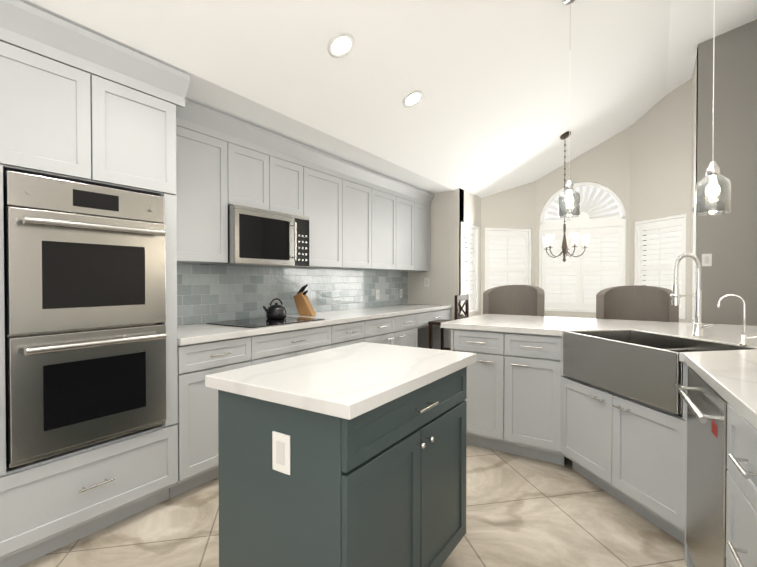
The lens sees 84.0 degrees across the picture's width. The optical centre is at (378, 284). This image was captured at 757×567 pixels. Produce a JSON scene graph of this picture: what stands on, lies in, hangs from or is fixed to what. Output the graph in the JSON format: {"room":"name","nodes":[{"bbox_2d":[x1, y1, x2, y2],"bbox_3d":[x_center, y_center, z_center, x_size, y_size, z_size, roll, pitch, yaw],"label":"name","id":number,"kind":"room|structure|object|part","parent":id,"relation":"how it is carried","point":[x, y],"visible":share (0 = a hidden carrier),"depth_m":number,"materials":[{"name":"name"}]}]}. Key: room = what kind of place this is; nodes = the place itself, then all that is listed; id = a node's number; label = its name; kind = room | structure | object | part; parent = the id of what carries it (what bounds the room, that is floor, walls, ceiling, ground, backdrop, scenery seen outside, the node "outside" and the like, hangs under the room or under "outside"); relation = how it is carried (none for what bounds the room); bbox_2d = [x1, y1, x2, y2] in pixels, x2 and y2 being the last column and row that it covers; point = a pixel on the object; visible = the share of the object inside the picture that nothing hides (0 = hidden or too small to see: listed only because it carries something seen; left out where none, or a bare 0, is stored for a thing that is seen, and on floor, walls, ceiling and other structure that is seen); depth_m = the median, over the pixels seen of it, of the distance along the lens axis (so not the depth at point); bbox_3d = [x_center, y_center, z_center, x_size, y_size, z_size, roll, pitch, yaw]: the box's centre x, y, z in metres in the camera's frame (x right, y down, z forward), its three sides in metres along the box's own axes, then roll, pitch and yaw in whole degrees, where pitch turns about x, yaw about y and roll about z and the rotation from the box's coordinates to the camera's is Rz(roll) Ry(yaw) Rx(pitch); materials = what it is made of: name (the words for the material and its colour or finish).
{"room":"kitchen","nodes":[
{"label":"kitchen","id":0,"kind":"room"},
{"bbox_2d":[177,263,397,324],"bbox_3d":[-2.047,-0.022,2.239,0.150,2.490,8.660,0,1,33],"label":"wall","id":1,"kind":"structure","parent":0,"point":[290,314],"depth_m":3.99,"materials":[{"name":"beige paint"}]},
{"bbox_2d":[0,0,95,195],"bbox_3d":[-1.731,-0.824,1.974,0.645,0.669,0.421,0,1,33],"label":"upper cabinet","id":2,"kind":"object","parent":1,"relation":"attached to","point":[48,88],"depth_m":1.82,"materials":[{"name":"grey paint"}]},
{"bbox_2d":[92,36,179,199],"bbox_3d":[-1.499,-0.828,2.325,0.645,0.669,0.421,0,1,33],"label":"upper cabinet","id":3,"kind":"object","parent":1,"relation":"attached to","point":[124,118],"depth_m":2.14,"materials":[{"name":"grey paint"}]},
{"bbox_2d":[160,96,231,263],"bbox_3d":[-1.354,-0.661,2.819,0.345,1.014,0.555,0,1,33],"label":"upper cabinet","id":4,"kind":"object","parent":1,"relation":"attached to","point":[196,224],"depth_m":2.78,"materials":[{"name":"grey paint"}]},
{"bbox_2d":[232,117,271,210],"bbox_3d":[-1.096,-0.873,3.207,0.345,0.600,0.380,0,1,33],"label":"upper cabinet","id":5,"kind":"object","parent":1,"relation":"attached to","point":[251,145],"depth_m":3.12,"materials":[{"name":"grey paint"}]},
{"bbox_2d":[200,204,308,267],"bbox_3d":[-0.942,-0.360,3.339,0.462,0.417,0.752,0,1,33],"label":"microwave","id":6,"kind":"object","parent":5,"relation":"attached to","point":[258,237],"visible":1,"depth_m":3.17,"materials":[{"name":"metal"}]},
{"bbox_3d":[-0.788,-0.346,3.259,0.024,0.383,0.717,0,1,33],"label":"glass","id":7,"kind":"part","parent":6,"relation":"part of","materials":[{"name":"black glass"}]},
{"bbox_3d":[-0.631,-0.349,3.438,0.050,0.302,0.185,0,1,33],"label":"handle","id":8,"kind":"part","parent":6,"relation":"part of","materials":[{"name":"metal"}]},
{"bbox_2d":[272,132,307,216],"bbox_3d":[-0.887,-0.877,3.524,0.345,0.600,0.380,0,1,33],"label":"upper cabinet","id":9,"kind":"object","parent":1,"relation":"attached to","point":[289,158],"depth_m":3.45,"materials":[{"name":"grey paint"}]},
{"bbox_2d":[177,264,407,324],"bbox_3d":[-0.627,0.052,4.252,0.004,0.441,3.732,0,1,33],"label":"tile backsplash","id":10,"kind":"structure","parent":1,"relation":"attached to","point":[208,293],"depth_m":3.73,"materials":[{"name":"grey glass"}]},
{"bbox_2d":[399,289,402,297],"bbox_3d":[0.303,0.113,5.650,0.007,0.118,0.075,0,1,33],"label":"outlet","id":11,"kind":"object","parent":10,"relation":"attached to","point":[400,293],"visible":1,"depth_m":5.64,"materials":[{"name":"white plastic"}]},
{"bbox_2d":[299,148,343,267],"bbox_3d":[-0.636,-0.674,3.907,0.345,1.014,0.530,0,1,33],"label":"upper cabinet","id":12,"kind":"object","parent":1,"relation":"attached to","point":[325,172],"depth_m":3.83,"materials":[{"name":"grey paint"}]},
{"bbox_2d":[328,160,371,269],"bbox_3d":[-0.353,-0.679,4.337,0.345,1.014,0.500,0,1,33],"label":"upper cabinet","id":13,"kind":"object","parent":1,"relation":"attached to","point":[357,180],"depth_m":4.25,"materials":[{"name":"grey paint"}]},
{"bbox_2d":[372,172,395,270],"bbox_3d":[-0.078,-0.684,4.754,0.345,1.014,0.500,0,1,33],"label":"upper cabinet","id":14,"kind":"object","parent":1,"relation":"attached to","point":[383,187],"depth_m":4.65,"materials":[{"name":"grey paint"}]},
{"bbox_2d":[396,180,415,270],"bbox_3d":[0.181,-0.689,5.146,0.345,1.014,0.440,0,1,33],"label":"upper cabinet","id":15,"kind":"object","parent":1,"relation":"attached to","point":[405,194],"depth_m":5.06,"materials":[{"name":"grey paint"}]},
{"bbox_2d":[416,188,431,270],"bbox_3d":[0.423,-0.693,5.514,0.345,1.014,0.440,0,1,33],"label":"upper cabinet","id":16,"kind":"object","parent":1,"relation":"attached to","point":[423,199],"depth_m":5.43,"materials":[{"name":"grey paint"}]},
{"bbox_2d":[19,444,686,566],"bbox_3d":[0.011,1.278,1.804,4.380,0.100,10.775,0,1,33],"label":"floor","id":17,"kind":"structure","parent":0,"point":[521,511],"depth_m":2.10,"materials":[{"name":"tile"}]},
{"bbox_2d":[0,416,183,566],"bbox_3d":[-1.615,0.996,2.171,0.645,0.455,0.842,0,1,33],"label":"base cabinet","id":18,"kind":"object","parent":17,"relation":"on","point":[49,504],"depth_m":1.97,"materials":[{"name":"grey paint"}]},
{"bbox_2d":[3,171,166,467],"bbox_3d":[-1.552,0.139,2.134,0.690,1.220,0.653,0,1,33],"label":"double wall oven","id":19,"kind":"object","parent":18,"relation":"in","point":[85,305],"visible":0.88,"depth_m":1.91,"materials":[{"name":"metal"}]},
{"bbox_3d":[-1.321,0.096,1.982,0.012,1.060,0.433,0,1,33],"label":"glass","id":20,"kind":"part","parent":19,"relation":"part of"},
{"bbox_2d":[166,336,255,491],"bbox_3d":[-1.242,0.774,2.733,0.645,0.885,0.505,0,1,33],"label":"base cabinet","id":21,"kind":"object","parent":17,"relation":"on","point":[188,399],"depth_m":2.46,"materials":[{"name":"grey paint"}]},
{"bbox_2d":[165,304,451,347],"bbox_3d":[-0.348,0.296,4.070,0.662,0.040,3.727,0,1,33],"label":"countertop","id":22,"kind":"structure","parent":21,"relation":"on","point":[189,333],"depth_m":3.07,"materials":[{"name":"white stone"}]},
{"bbox_2d":[206,316,324,327],"bbox_3d":[-0.857,0.282,3.279,0.505,0.007,0.750,0,1,33],"label":"cooktop","id":23,"kind":"object","parent":22,"relation":"in","point":[255,322],"visible":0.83,"depth_m":3.15,"materials":[{"name":"black glass"}]},
{"bbox_2d":[263,298,285,318],"bbox_3d":[-0.864,0.193,3.463,0.164,0.166,0.223,0,1,33],"label":"kettle","id":24,"kind":"object","parent":23,"relation":"on","point":[276,311],"visible":1,"depth_m":3.43,"materials":[{"name":"metal"}]},
{"bbox_2d":[293,284,315,315],"bbox_3d":[-0.678,0.135,3.876,0.187,0.287,0.100,0,1,13],"label":"knife block","id":25,"kind":"object","parent":22,"relation":"on","point":[303,305],"visible":1,"depth_m":3.84,"materials":[{"name":"brown wood"}]},
{"bbox_2d":[256,324,335,364],"bbox_3d":[-0.877,0.768,3.286,0.645,0.885,0.820,0,1,33],"label":"base cabinet","id":26,"kind":"object","parent":17,"relation":"on","point":[275,346],"depth_m":3.09,"materials":[{"name":"grey paint"}]},
{"bbox_2d":[205,342,476,566],"bbox_3d":[-0.077,0.768,1.656,0.620,0.925,0.930,0,1,33],"label":"kitchen island","id":27,"kind":"object","parent":17,"relation":"on","point":[352,455],"visible":1,"depth_m":1.35,"materials":[{"name":"teal paint"}]},
{"bbox_2d":[276,441,284,465],"bbox_3d":[-0.295,0.507,1.268,0.034,0.068,0.002,0,1,33],"label":"outlet","id":28,"kind":"object","parent":27,"relation":"attached to","point":[280,445],"depth_m":1.27,"materials":[{"name":"white plastic"}]},
{"bbox_2d":[272,431,289,474],"bbox_3d":[-0.294,0.507,1.270,0.074,0.118,0.006,0,1,33],"label":"outlet plate","id":29,"kind":"object","parent":27,"relation":"attached to","point":[280,439],"depth_m":1.27,"materials":[{"name":"white plastic"}]},
{"bbox_2d":[205,342,476,419],"bbox_3d":[-0.077,0.325,1.651,0.620,0.040,0.930,0,1,33],"label":"island countertop","id":30,"kind":"structure","parent":27,"relation":"on","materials":[{"name":"white stone"}]},
{"bbox_2d":[336,320,367,347],"bbox_3d":[-0.522,0.762,3.824,0.645,0.885,0.470,0,1,33],"label":"base cabinet","id":31,"kind":"object","parent":17,"relation":"on","point":[346,334],"depth_m":3.67,"materials":[{"name":"grey paint"}]},
{"bbox_2d":[368,312,419,347],"bbox_3d":[-0.112,0.754,4.446,0.645,0.885,1.020,0,1,33],"label":"base cabinet","id":32,"kind":"object","parent":17,"relation":"on","point":[393,330],"depth_m":4.32,"materials":[{"name":"grey paint"}]},
{"bbox_2d":[420,308,450,331],"bbox_3d":[0.419,0.395,5.248,0.645,0.185,0.910,0,1,33],"label":"base cabinet","id":33,"kind":"object","parent":17,"relation":"on","point":[445,313],"depth_m":5.07,"materials":[{"name":"grey paint"}]},
{"bbox_2d":[428,295,468,349],"bbox_3d":[0.815,0.652,4.876,0.352,1.080,0.360,0,1,33],"label":"stool","id":34,"kind":"object","parent":17,"relation":"on","point":[457,303],"visible":0.38,"depth_m":4.82,"materials":[{"name":"brown wood"}]},
{"bbox_2d":[483,285,544,315],"bbox_3d":[1.356,0.600,4.254,0.614,1.200,0.500,0,1,33],"label":"bar stool","id":35,"kind":"object","parent":17,"relation":"on","point":[527,300],"visible":0.27,"depth_m":4.39,"materials":[{"name":"beige fabric"}]},
{"bbox_2d":[441,314,756,566],"bbox_3d":[1.050,0.763,2.017,2.274,0.925,3.415,0,1,33],"label":"base cabinet","id":36,"kind":"object","parent":17,"relation":"on","point":[526,397],"visible":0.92,"depth_m":2.45,"materials":[{"name":"grey paint"}]},
{"bbox_2d":[441,314,756,429],"bbox_3d":[1.050,0.321,2.012,2.274,0.040,3.415,0,1,33],"label":"countertop","id":37,"kind":"structure","parent":36,"relation":"on","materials":[{"name":"white stone"}]},
{"bbox_2d":[563,329,756,414],"bbox_3d":[1.513,0.441,2.350,0.506,0.282,0.820,0,1,-12],"label":"farmhouse sink","id":38,"kind":"object","parent":37,"relation":"in","point":[643,367],"visible":0.69,"depth_m":2.26,"materials":[{"name":"metal"}]},
{"bbox_2d":[671,253,712,336],"bbox_3d":[1.777,0.055,2.387,0.197,0.481,0.163,0,1,33],"label":"kitchen faucet","id":39,"kind":"object","parent":37,"relation":"on","point":[698,326],"visible":1,"depth_m":2.39,"materials":[{"name":"silver metal"}]},
{"bbox_2d":[717,294,756,345],"bbox_3d":[1.800,0.172,2.111,0.156,0.254,0.036,0,1,33],"label":"filter faucet","id":40,"kind":"object","parent":37,"relation":"on","point":[744,337],"visible":1,"depth_m":2.10,"materials":[{"name":"silver metal"}]},
{"bbox_2d":[674,367,727,566],"bbox_3d":[1.441,0.795,1.431,0.659,0.876,0.592,0,1,27],"label":"dishwasher","id":41,"kind":"object","parent":36,"relation":"in","point":[706,468],"visible":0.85,"depth_m":1.50,"materials":[{"name":"metal"}]},
{"bbox_3d":[1.171,0.431,1.565,0.104,0.022,0.500,0,1,33],"label":"handle","id":42,"kind":"part","parent":41,"relation":"part of","materials":[{"name":"metal"}]},
{"bbox_2d":[596,285,678,321],"bbox_3d":[2.241,0.607,3.671,0.614,1.200,0.500,0,1,33],"label":"bar stool","id":43,"kind":"object","parent":17,"relation":"on","point":[642,303],"visible":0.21,"depth_m":3.80,"materials":[{"name":"beige fabric"}]},
{"bbox_2d":[19,0,756,197],"bbox_3d":[0.011,-1.884,1.767,4.380,1.426,10.775,0,1,33],"label":"ceiling","id":44,"kind":"structure","parent":0,"point":[494,81],"depth_m":3.19,"materials":[{"name":"white paint"}]},
{"bbox_2d":[328,33,354,57],"bbox_3d":[-0.223,-1.445,2.541,0.162,0.081,0.176,0,1,33],"label":"recessed light","id":45,"kind":"object","parent":44,"relation":"in","point":[343,46],"visible":1,"depth_m":2.54,"materials":[{"name":"white plastic"}]},
{"bbox_2d":[403,91,423,107],"bbox_3d":[0.272,-1.454,3.292,0.162,0.081,0.176,0,1,33],"label":"recessed light","id":46,"kind":"object","parent":44,"relation":"in","point":[415,99],"visible":1,"depth_m":3.29,"materials":[{"name":"white plastic"}]},
{"bbox_2d":[542,131,588,261],"bbox_3d":[2.235,-1.046,5.045,0.527,1.552,0.511,0,1,33],"label":"chandelier","id":47,"kind":"object","parent":44,"relation":"hanging from","point":[548,239],"visible":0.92,"depth_m":4.99,"materials":[{"name":"white glass"}]},
{"bbox_2d":[558,0,579,217],"bbox_3d":[1.299,-1.229,2.857,0.135,1.524,0.135,0,1,33],"label":"light","id":48,"kind":"object","parent":44,"relation":"hanging from","point":[567,201],"visible":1,"depth_m":2.85,"materials":[{"name":"clear glass"}]},
{"bbox_3d":[1.299,-0.559,2.865,0.135,0.185,0.135,0,1,33],"label":"lamp shade","id":49,"kind":"part","parent":48,"relation":"part of","materials":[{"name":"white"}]},
{"bbox_3d":[1.299,-0.594,2.864,0.055,0.105,0.053,0,1,33],"label":"bulb","id":50,"kind":"part","parent":48,"relation":"part of","materials":[{"name":"white glass"}]},
{"bbox_2d":[695,0,730,215],"bbox_3d":[1.597,-1.306,2.000,0.135,1.930,0.135,0,1,33],"label":"pendant light","id":51,"kind":"object","parent":44,"relation":"hanging from","point":[712,190],"visible":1,"depth_m":1.99,"materials":[{"name":"clear glass"}]},
{"bbox_3d":[1.597,-0.469,2.010,0.055,0.105,0.053,0,1,33],"label":"bulb","id":52,"kind":"part","parent":51,"relation":"part of","materials":[{"name":"white glass"}]},
{"bbox_3d":[1.597,-0.434,2.011,0.135,0.185,0.135,0,1,33],"label":"lamp shade","id":53,"kind":"part","parent":51,"relation":"part of","materials":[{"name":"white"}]},
{"bbox_2d":[407,19,756,350],"bbox_3d":[2.409,-0.696,5.417,4.080,3.763,1.565,0,1,33],"label":"wall","id":54,"kind":"structure","parent":0,"point":[643,167],"depth_m":4.84,"materials":[{"name":"beige paint"}]},
{"bbox_2d":[424,278,428,286],"bbox_3d":[0.648,-0.037,5.644,0.075,0.118,0.005,0,1,33],"label":"light switch","id":55,"kind":"object","parent":54,"relation":"attached to","point":[425,279],"visible":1,"depth_m":5.65,"materials":[{"name":"white plastic"}]},
{"bbox_2d":[464,223,477,312],"label":"window shutters","id":56,"kind":"object","parent":54,"relation":"attached to","point":[469,229],"depth_m":5.87,"materials":[{"name":"white wood"}]},
{"bbox_2d":[485,228,530,290],"label":"window shutters","id":57,"kind":"object","parent":54,"relation":"attached to","point":[507,250],"depth_m":6.19,"materials":[{"name":"white wood"}]},
{"bbox_2d":[539,182,625,311],"label":"window shutters","id":58,"kind":"object","parent":54,"relation":"attached to","point":[574,284],"depth_m":5.92,"materials":[{"name":"white wood"}]},
{"bbox_2d":[634,213,685,318],"label":"window shutters","id":59,"kind":"object","parent":54,"relation":"attached to","point":[665,237],"depth_m":5.15,"materials":[{"name":"white wood"}]},
{"bbox_2d":[702,254,711,265],"bbox_3d":[3.127,-0.238,4.006,0.075,0.118,0.007,0,1,33],"label":"outlet","id":60,"kind":"object","parent":54,"relation":"attached to","point":[703,259],"depth_m":4.00,"materials":[{"name":"white plastic"}]}
]}

